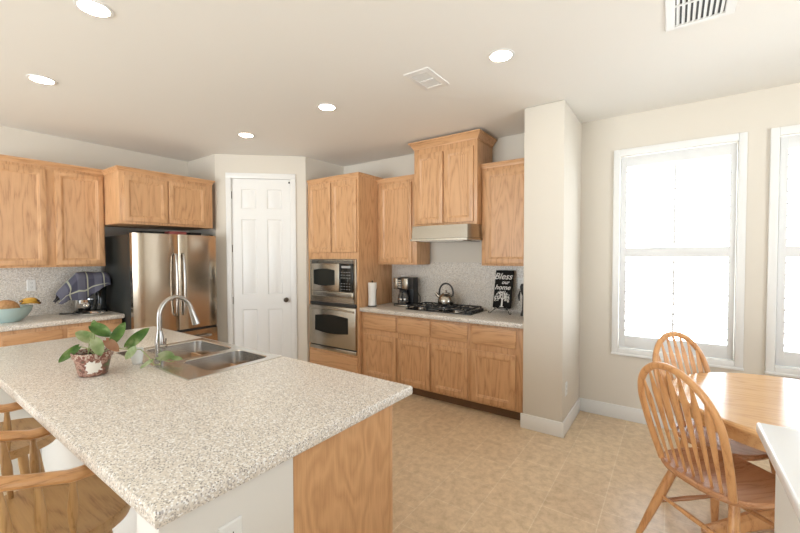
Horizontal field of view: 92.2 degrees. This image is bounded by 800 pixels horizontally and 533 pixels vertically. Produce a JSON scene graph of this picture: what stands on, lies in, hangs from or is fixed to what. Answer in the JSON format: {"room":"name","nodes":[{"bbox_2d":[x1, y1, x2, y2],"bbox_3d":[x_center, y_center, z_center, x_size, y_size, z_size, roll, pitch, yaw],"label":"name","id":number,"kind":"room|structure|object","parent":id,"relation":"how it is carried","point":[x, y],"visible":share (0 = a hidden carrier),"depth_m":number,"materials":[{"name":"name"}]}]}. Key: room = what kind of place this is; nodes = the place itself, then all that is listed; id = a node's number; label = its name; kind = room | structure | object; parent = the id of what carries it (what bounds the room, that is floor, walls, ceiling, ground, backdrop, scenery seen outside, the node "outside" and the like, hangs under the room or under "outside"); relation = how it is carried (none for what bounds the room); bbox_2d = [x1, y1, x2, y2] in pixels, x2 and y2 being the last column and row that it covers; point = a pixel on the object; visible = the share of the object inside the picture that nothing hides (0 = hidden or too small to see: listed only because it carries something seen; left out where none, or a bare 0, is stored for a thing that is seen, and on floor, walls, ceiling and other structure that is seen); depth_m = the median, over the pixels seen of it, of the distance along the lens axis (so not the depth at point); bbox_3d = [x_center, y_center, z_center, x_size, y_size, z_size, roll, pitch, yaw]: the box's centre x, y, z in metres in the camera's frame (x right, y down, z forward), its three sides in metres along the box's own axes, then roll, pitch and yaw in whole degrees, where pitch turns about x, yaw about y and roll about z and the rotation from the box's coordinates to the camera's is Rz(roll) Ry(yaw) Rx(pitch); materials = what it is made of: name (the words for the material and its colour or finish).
{"room":"kitchen","nodes":[
{"label":"kitchen","id":0,"kind":"room"},
{"bbox_2d":[0,126,188,271],"bbox_3d":[-4.431,0.049,3.063,0.100,2.789,8.460,1,2,35],"label":"wall","id":1,"kind":"structure","parent":0,"point":[13,142],"depth_m":4.25,"materials":[{"name":"beige paint"}]},
{"bbox_2d":[0,266,100,316],"bbox_3d":[-3.687,0.241,4.010,0.018,0.522,0.945,1,2,35],"label":"backsplash","id":2,"kind":"structure","parent":1,"relation":"attached to","point":[13,281],"depth_m":3.97,"materials":[{"name":"beige stone"}]},
{"bbox_2d":[27,279,35,290],"bbox_3d":[-3.743,0.191,3.907,0.008,0.115,0.070,1,2,35],"label":"electrical outlet","id":3,"kind":"object","parent":2,"relation":"attached to","point":[31,284],"visible":1,"depth_m":3.90,"materials":[{"name":"white plastic"}]},
{"bbox_2d":[0,154,105,267],"bbox_3d":[-3.569,-0.513,3.869,0.314,1.036,0.908,1,2,35],"label":"upper cabinet","id":4,"kind":"object","parent":1,"relation":"attached to","point":[52,213],"visible":0.98,"depth_m":3.80,"materials":[{"name":"brown wood"}]},
{"bbox_2d":[102,165,214,230],"bbox_3d":[-2.858,-0.751,4.516,0.717,0.581,1.026,1,2,35],"label":"upper cabinet","id":5,"kind":"object","parent":1,"relation":"attached to","point":[133,197],"visible":0.92,"depth_m":4.22,"materials":[{"name":"brown wood"}]},
{"bbox_2d":[0,388,293,532],"bbox_3d":[-1.540,1.035,1.873,2.628,0.867,0.405,1,2,35],"label":"wall","id":6,"kind":"structure","parent":0,"point":[264,502],"depth_m":1.19,"materials":[{"name":"white paint"}]},
{"bbox_2d":[218,515,241,532],"bbox_3d":[-0.478,0.779,1.086,0.008,0.115,0.070,1,2,35],"label":"electrical outlet","id":7,"kind":"object","parent":6,"relation":"attached to","point":[234,526],"visible":1,"depth_m":1.09,"materials":[{"name":"white plastic"}]},
{"bbox_2d":[188,154,343,361],"bbox_3d":[-1.791,-0.015,5.154,2.069,2.789,0.571,0,2,-9],"label":"wall","id":8,"kind":"structure","parent":0,"point":[214,167],"depth_m":4.90,"materials":[{"name":"beige paint"}]},
{"bbox_2d":[225,173,296,358],"bbox_3d":[-1.750,0.107,4.883,0.853,2.561,0.102,0,2,-7],"label":"door","id":9,"kind":"structure","parent":8,"relation":"in","point":[260,207],"depth_m":4.89,"materials":[{"name":"white wood"}]},
{"bbox_2d":[3,394,773,532],"bbox_3d":[-0.866,1.552,0.574,8.835,0.100,8.460,1,2,35],"label":"floor","id":10,"kind":"structure","parent":0,"point":[456,468],"depth_m":2.62,"materials":[{"name":"beige tile"}]},
{"bbox_2d":[0,402,55,474],"bbox_3d":[-1.972,0.991,1.789,0.533,0.966,0.559,1,2,35],"label":"counter stool","id":11,"kind":"object","parent":10,"relation":"on","point":[20,450],"visible":0.4,"depth_m":1.82,"materials":[{"name":"brown wood"}]},
{"bbox_2d":[0,318,121,346],"bbox_3d":[-3.440,0.987,3.860,0.615,0.866,0.933,1,2,35],"label":"base cabinet","id":12,"kind":"object","parent":10,"relation":"on","point":[8,338],"visible":0.14,"depth_m":3.56,"materials":[{"name":"brown wood"}]},
{"bbox_2d":[0,311,124,331],"bbox_3d":[-3.434,0.529,3.849,0.624,0.046,0.962,1,2,35],"label":"countertop","id":13,"kind":"structure","parent":12,"relation":"on","point":[29,322],"depth_m":3.70,"materials":[{"name":"beige stone"}]},
{"bbox_2d":[0,305,32,322],"bbox_3d":[-3.643,0.445,3.570,0.350,0.136,0.350,1,2,35],"label":"fruit bowl","id":14,"kind":"object","parent":13,"relation":"on","point":[13,314],"visible":0.98,"depth_m":3.51,"materials":[{"name":"teal ceramic"}]},
{"bbox_2d":[0,300,19,308],"bbox_3d":[-3.648,0.400,3.560,0.196,0.180,0.196,1,2,35],"label":"melon","id":15,"kind":"object","parent":14,"relation":"in","point":[4,304],"visible":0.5,"depth_m":3.53,"materials":[{"name":"orange food"}]},
{"bbox_2d":[19,297,40,303],"bbox_3d":[-3.535,0.332,3.686,0.106,0.077,0.155,1,2,35],"label":"banana bunch","id":16,"kind":"object","parent":14,"relation":"in","point":[31,299],"visible":1,"depth_m":3.65,"materials":[{"name":"yellow food"}]},
{"bbox_2d":[59,311,105,315],"bbox_3d":[-3.229,0.483,3.937,0.220,0.038,0.363,1,2,35],"label":"frying pan","id":17,"kind":"object","parent":13,"relation":"on","point":[91,313],"visible":1,"depth_m":3.94,"materials":[{"name":"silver metal"}]},
{"bbox_2d":[72,286,107,314],"bbox_3d":[-3.339,0.289,4.149,0.170,0.416,0.303,1,2,35],"label":"stand mixer","id":18,"kind":"object","parent":13,"relation":"on","point":[100,296],"visible":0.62,"depth_m":4.16,"materials":[{"name":"black metal"}]},
{"bbox_2d":[53,272,110,303],"bbox_3d":[-3.378,0.218,4.093,0.228,0.326,0.450,1,2,35],"label":"dish towel","id":19,"kind":"object","parent":18,"relation":"on","point":[81,285],"visible":1,"depth_m":4.02,"materials":[{"name":"blue fabric"}]},
{"bbox_2d":[74,299,93,309],"bbox_3d":[-3.372,0.408,4.106,0.168,0.111,0.168,1,2,35],"label":"mixing bowl","id":20,"kind":"object","parent":18,"relation":"on","point":[87,304],"depth_m":4.05,"materials":[{"name":"silver metal"}]},
{"bbox_2d":[0,427,130,532],"bbox_3d":[-1.234,1.003,1.266,0.533,0.966,0.559,1,2,35],"label":"counter stool","id":21,"kind":"object","parent":10,"relation":"on","point":[74,500],"visible":0.89,"depth_m":1.30,"materials":[{"name":"brown wood"}]},
{"bbox_2d":[105,232,217,340],"bbox_3d":[-2.758,0.514,4.511,0.854,1.772,0.888,1,2,35],"label":"refrigerator","id":22,"kind":"object","parent":10,"relation":"on","point":[143,269],"visible":0.69,"depth_m":4.22,"materials":[{"name":"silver metal"}]},
{"bbox_2d":[133,231,164,233],"bbox_3d":[-2.814,-0.362,4.277,0.350,0.044,0.250,1,2,35],"label":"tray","id":23,"kind":"object","parent":22,"relation":"on","point":[156,232],"visible":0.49,"depth_m":4.16,"materials":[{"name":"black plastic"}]},
{"bbox_2d":[164,231,186,234],"bbox_3d":[-2.611,-0.373,4.451,0.180,0.056,0.190,1,2,35],"label":"box","id":24,"kind":"object","parent":22,"relation":"on","point":[166,232],"visible":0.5,"depth_m":4.38,"materials":[{"name":"red"}]},
{"bbox_2d":[187,233,201,234],"bbox_3d":[-2.558,-0.379,4.689,0.290,0.054,0.160,1,2,35],"label":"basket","id":25,"kind":"object","parent":22,"relation":"on","point":[187,233],"visible":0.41,"depth_m":4.59,"materials":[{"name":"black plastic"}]},
{"bbox_2d":[191,352,392,532],"bbox_3d":[-1.244,1.024,2.248,2.598,0.867,0.548,1,2,35],"label":"base cabinet","id":26,"kind":"object","parent":10,"relation":"on","point":[343,483],"visible":0.19,"depth_m":1.49,"materials":[{"name":"brown wood"}]},
{"bbox_2d":[0,326,412,529],"bbox_3d":[-1.353,0.570,2.123,2.687,0.046,1.091,1,2,35],"label":"countertop","id":27,"kind":"structure","parent":26,"relation":"on","point":[168,445],"depth_m":1.47,"materials":[{"name":"beige stone"}]},
{"bbox_2d":[70,347,113,377],"bbox_3d":[-1.570,0.491,1.967,0.178,0.120,0.178,1,2,35],"label":"pot","id":28,"kind":"object","parent":27,"relation":"on","point":[88,363],"depth_m":1.92,"materials":[{"name":"brown ceramic"}]},
{"bbox_2d":[58,320,182,377],"bbox_3d":[-1.450,0.414,2.023,0.536,0.269,0.181,-1,2,-26],"label":"pothos","id":29,"kind":"object","parent":27,"relation":"on","point":[93,361],"visible":1,"depth_m":1.98,"materials":[{"name":"plant"}]},
{"bbox_2d":[131,347,143,364],"bbox_3d":[-1.478,0.503,2.163,0.064,0.086,0.064,1,2,35],"label":"soap dispenser","id":30,"kind":"object","parent":27,"relation":"on","point":[137,358],"visible":0.78,"depth_m":2.14,"materials":[{"name":"white plastic"}]},
{"bbox_2d":[154,295,199,360],"bbox_3d":[-1.312,0.354,2.294,0.114,0.367,0.264,1,2,35],"label":"faucet","id":31,"kind":"object","parent":27,"relation":"on","point":[160,344],"visible":0.94,"depth_m":2.23,"materials":[{"name":"silver metal"}]},
{"bbox_2d":[115,338,280,380],"bbox_3d":[-1.238,0.634,2.349,0.918,0.196,0.543,1,2,35],"label":"sink","id":32,"kind":"object","parent":27,"relation":"in","point":[216,357],"visible":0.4,"depth_m":2.36,"materials":[{"name":"grey metal"}]},
{"bbox_2d":[307,172,391,373],"bbox_3d":[-0.639,0.138,4.991,0.880,2.487,0.681,1,2,35],"label":"tall cabinet","id":33,"kind":"object","parent":10,"relation":"on","point":[342,209],"visible":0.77,"depth_m":4.66,"materials":[{"name":"brown wood"}]},
{"bbox_2d":[309,301,356,355],"bbox_3d":[-0.694,0.740,4.942,0.797,0.601,0.634,1,2,35],"label":"wall oven","id":34,"kind":"object","parent":33,"relation":"in","point":[332,326],"visible":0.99,"depth_m":4.70,"materials":[{"name":"silver metal"}]},
{"bbox_2d":[310,259,356,304],"bbox_3d":[-0.722,0.172,4.889,0.797,0.531,0.426,1,2,35],"label":"microwave oven","id":35,"kind":"object","parent":33,"relation":"in","point":[331,280],"visible":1,"depth_m":4.69,"materials":[{"name":"silver metal"}]},
{"bbox_2d":[362,312,397,382],"bbox_3d":[-0.066,0.957,4.632,0.520,0.866,0.632,1,2,35],"label":"base cabinet","id":36,"kind":"object","parent":10,"relation":"on","point":[379,331],"visible":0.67,"depth_m":4.37,"materials":[{"name":"brown wood"}]},
{"bbox_2d":[398,316,472,408],"bbox_3d":[0.498,0.966,4.231,0.862,0.866,0.632,1,2,35],"label":"base cabinet","id":37,"kind":"object","parent":10,"relation":"on","point":[434,355],"visible":0.82,"depth_m":3.95,"materials":[{"name":"brown wood"}]},
{"bbox_2d":[360,302,522,328],"bbox_3d":[0.495,0.509,4.212,1.916,0.046,0.661,1,2,35],"label":"countertop","id":38,"kind":"structure","parent":37,"relation":"on","point":[495,318],"depth_m":3.90,"materials":[{"name":"beige stone"}]},
{"bbox_2d":[368,280,376,306],"bbox_3d":[-0.330,0.321,4.600,0.110,0.312,0.110,0,2,-10],"label":"paper towel holder","id":39,"kind":"object","parent":38,"relation":"on","point":[372,286],"visible":1,"depth_m":4.56,"materials":[{"name":"white paper"}]},
{"bbox_2d":[394,277,420,306],"bbox_3d":[0.061,0.301,4.686,0.314,0.344,0.328,1,2,35],"label":"coffee maker","id":40,"kind":"object","parent":38,"relation":"on","point":[408,294],"visible":0.97,"depth_m":4.59,"materials":[{"name":"black plastic"}]},
{"bbox_2d":[406,302,486,314],"bbox_3d":[0.510,0.458,4.280,0.800,0.050,0.425,1,2,35],"label":"gas cooktop","id":41,"kind":"object","parent":38,"relation":"in","point":[453,309],"visible":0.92,"depth_m":4.19,"materials":[{"name":"black metal"}]},
{"bbox_2d":[435,283,454,304],"bbox_3d":[0.519,0.305,4.341,0.192,0.250,0.199,-1,2,-24],"label":"kettle","id":42,"kind":"object","parent":41,"relation":"on","point":[445,298],"visible":1,"depth_m":4.28,"materials":[{"name":"silver metal"}]},
{"bbox_2d":[518,283,523,315],"bbox_3d":[1.255,0.333,3.854,0.128,0.320,0.112,1,2,35],"label":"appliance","id":43,"kind":"object","parent":38,"relation":"on","point":[521,285],"visible":0.34,"depth_m":3.84,"materials":[{"name":"black plastic"}]},
{"bbox_3d":[1.081,0.343,4.040,0.251,0.288,0.197,1,2,35],"label":"easel stand","id":44,"kind":"object","parent":38,"relation":"on","visible":0},
{"bbox_2d":[493,270,513,308],"bbox_3d":[1.083,0.236,4.047,0.198,0.388,0.114,1,2,35],"label":"decorative sign","id":45,"kind":"object","parent":44,"relation":"on","point":[503,287],"visible":1,"depth_m":4.04,"materials":[{"name":"black paint"}]},
{"bbox_2d":[470,323,522,419],"bbox_3d":[1.065,0.976,3.829,0.526,0.866,0.632,1,2,35],"label":"base cabinet","id":46,"kind":"object","parent":10,"relation":"on","point":[496,352],"visible":0.66,"depth_m":3.58,"materials":[{"name":"brown wood"}]},
{"bbox_2d":[636,362,775,532],"bbox_3d":[1.519,0.959,1.867,0.572,1.013,0.527,0,2,-10],"label":"dining chair","id":47,"kind":"object","parent":10,"relation":"on","point":[725,477],"visible":0.98,"depth_m":1.82,"materials":[{"name":"brown wood"}]},
{"bbox_2d":[652,331,775,474],"bbox_3d":[1.893,0.945,2.318,0.486,1.011,0.572,-1,2,-16],"label":"dining chair","id":48,"kind":"object","parent":10,"relation":"on","point":[745,452],"visible":0.41,"depth_m":2.47,"materials":[{"name":"brown wood"}]},
{"bbox_2d":[672,372,799,532],"bbox_3d":[2.040,1.073,1.931,1.144,0.750,1.144,1,2,35],"label":"dining table","id":49,"kind":"object","parent":10,"relation":"on","point":[742,401],"visible":0.48,"depth_m":1.99,"materials":[{"name":"brown wood"}]},
{"bbox_2d":[0,0,799,166],"bbox_3d":[-0.874,-1.336,0.496,8.835,0.100,8.460,1,2,35],"label":"ceiling","id":50,"kind":"structure","parent":0,"point":[173,79],"depth_m":2.58,"materials":[{"name":"white paint"}]},
{"bbox_2d":[26,74,57,84],"bbox_3d":[-2.571,-1.340,2.763,0.168,0.006,0.168,1,2,35],"label":"recessed light","id":51,"kind":"object","parent":50,"relation":"in","point":[41,79],"visible":1,"depth_m":2.75,"materials":[{"name":"white"}]},
{"bbox_2d":[73,0,113,18],"bbox_3d":[-1.567,-1.321,1.970,0.168,0.006,0.168,1,2,35],"label":"recessed light","id":52,"kind":"object","parent":50,"relation":"in","point":[95,8],"visible":1,"depth_m":1.97,"materials":[{"name":"white ceramic"}]},
{"bbox_2d":[237,132,253,137],"bbox_3d":[-1.616,-1.377,4.037,0.168,0.006,0.168,1,2,35],"label":"recessed light","id":53,"kind":"object","parent":50,"relation":"in","point":[246,135],"visible":1,"depth_m":4.04,"materials":[{"name":"white"}]},
{"bbox_2d":[317,103,336,110],"bbox_3d":[-0.623,-1.359,3.285,0.168,0.006,0.168,1,2,35],"label":"recessed light","id":54,"kind":"object","parent":50,"relation":"in","point":[323,106],"visible":1,"depth_m":3.28,"materials":[{"name":"white"}]},
{"bbox_2d":[404,67,448,89],"bbox_3d":[0.193,-1.344,2.770,0.204,0.012,0.308,1,2,35],"label":"ceiling vent","id":55,"kind":"object","parent":50,"relation":"in","point":[426,78],"visible":1,"depth_m":2.75,"materials":[{"name":"white metal"}]},
{"bbox_2d":[488,48,514,62],"bbox_3d":[0.643,-1.339,2.448,0.168,0.006,0.168,1,2,35],"label":"recessed light","id":56,"kind":"object","parent":50,"relation":"in","point":[499,55],"visible":1,"depth_m":2.44,"materials":[{"name":"white"}]},
{"bbox_2d":[664,0,737,31],"bbox_3d":[1.488,-1.323,1.899,0.298,0.012,0.500,1,2,35],"label":"ceiling vent","id":57,"kind":"object","parent":50,"relation":"in","point":[678,13],"visible":1,"depth_m":2.00,"materials":[{"name":"white metal"}]},
{"bbox_2d":[344,133,523,262],"bbox_3d":[-0.236,-0.020,5.198,4.267,2.789,0.120,1,2,35],"label":"wall","id":58,"kind":"structure","parent":0,"point":[508,147],"depth_m":4.54,"materials":[{"name":"beige paint"}]},
{"bbox_2d":[377,174,429,264],"bbox_3d":[0.036,-0.546,4.695,0.611,1.038,0.315,1,2,35],"label":"upper cabinet","id":59,"kind":"object","parent":58,"relation":"attached to","point":[395,194],"visible":0.81,"depth_m":4.57,"materials":[{"name":"brown wood"}]},
{"bbox_2d":[408,129,496,226],"bbox_3d":[0.569,-0.901,4.225,0.856,0.930,0.448,1,2,35],"label":"upper cabinet","id":60,"kind":"object","parent":58,"relation":"attached to","point":[447,169],"visible":0.86,"depth_m":4.04,"materials":[{"name":"brown wood"}]},
{"bbox_2d":[410,224,482,242],"bbox_3d":[0.544,-0.351,4.190,0.772,0.166,0.553,1,2,35],"label":"range hood","id":61,"kind":"object","parent":60,"relation":"attached to","point":[451,233],"visible":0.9,"depth_m":3.95,"materials":[{"name":"silver metal"}]},
{"bbox_2d":[392,262,523,312],"bbox_3d":[0.681,0.215,4.466,1.916,0.526,0.018,1,2,35],"label":"backsplash","id":62,"kind":"structure","parent":58,"relation":"attached to","point":[473,283],"depth_m":4.43,"materials":[{"name":"beige stone"}]},
{"bbox_2d":[517,278,523,288],"bbox_3d":[1.266,0.174,4.034,0.070,0.115,0.008,1,2,35],"label":"electrical outlet","id":63,"kind":"object","parent":62,"relation":"attached to","point":[520,281],"visible":0.69,"depth_m":4.04,"materials":[{"name":"white plastic"}]},
{"bbox_2d":[481,158,523,265],"bbox_3d":[1.140,-0.527,3.912,0.576,1.038,0.315,1,2,35],"label":"upper cabinet","id":64,"kind":"object","parent":58,"relation":"attached to","point":[502,181],"visible":0.68,"depth_m":3.81,"materials":[{"name":"brown wood"}]},
{"bbox_2d":[523,100,581,421],"bbox_3d":[1.443,0.019,3.591,0.333,2.789,0.797,1,2,35],"label":"wall column","id":65,"kind":"structure","parent":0,"point":[552,131],"depth_m":3.28,"materials":[{"name":"beige paint"}]},
{"bbox_2d":[520,397,579,437],"bbox_3d":[1.413,1.351,3.580,0.361,0.128,0.711,1,2,35],"label":"baseboard","id":66,"kind":"structure","parent":65,"relation":"attached to","point":[547,426],"depth_m":3.31,"materials":[{"name":"white wood"}]},
{"bbox_2d":[579,83,799,418],"bbox_3d":[3.396,0.040,2.656,3.935,2.789,0.140,1,2,35],"label":"wall window","id":67,"kind":"structure","parent":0,"point":[604,376],"depth_m":3.39,"materials":[{"name":"beige paint"}]},
{"bbox_2d":[580,398,693,429],"bbox_3d":[3.361,1.371,2.625,3.921,0.128,0.014,1,2,35],"label":"baseboard","id":68,"kind":"structure","parent":67,"relation":"attached to","point":[631,414],"depth_m":3.57,"materials":[{"name":"white wood"}]},
{"bbox_2d":[619,142,737,359],"bbox_3d":[2.365,-0.121,3.324,0.804,1.744,0.086,1,2,35],"label":"plantation shutter","id":69,"kind":"object","parent":67,"relation":"attached to","point":[718,351],"visible":0.98,"depth_m":3.28,"materials":[{"name":"white paint"}]},
{"bbox_2d":[611,132,747,370],"bbox_3d":[2.380,-0.121,3.345,0.930,1.878,0.155,1,2,35],"label":"window","id":70,"kind":"structure","parent":67,"relation":"attached to","point":[737,364],"depth_m":3.13,"materials":[{"name":"white wood"}]},
{"bbox_2d":[764,124,799,377],"bbox_3d":[3.236,-0.107,2.738,0.930,1.878,0.155,1,2,35],"label":"window","id":71,"kind":"structure","parent":67,"relation":"attached to","point":[770,368],"depth_m":2.93,"materials":[{"name":"white wood"}]},
{"bbox_2d":[775,134,799,367],"bbox_3d":[3.221,-0.107,2.716,0.804,1.744,0.086,1,2,35],"label":"plantation shutter","id":72,"kind":"object","parent":67,"relation":"attached to","point":[782,358],"visible":0.98,"depth_m":2.91,"materials":[{"name":"white paint"}]},
{"bbox_2d":[774,474,799,532],"bbox_3d":[1.361,1.058,0.560,1.001,0.876,1.199,1,2,35],"label":"wall","id":73,"kind":"structure","parent":0,"point":[786,520],"depth_m":1.23,"materials":[{"name":"white paint"}]},
{"bbox_2d":[756,423,799,521],"bbox_3d":[1.359,0.601,0.553,1.088,0.038,1.286,1,2,35],"label":"countertop","id":74,"kind":"structure","parent":73,"relation":"on","point":[781,445],"depth_m":1.17,"materials":[{"name":"white"}]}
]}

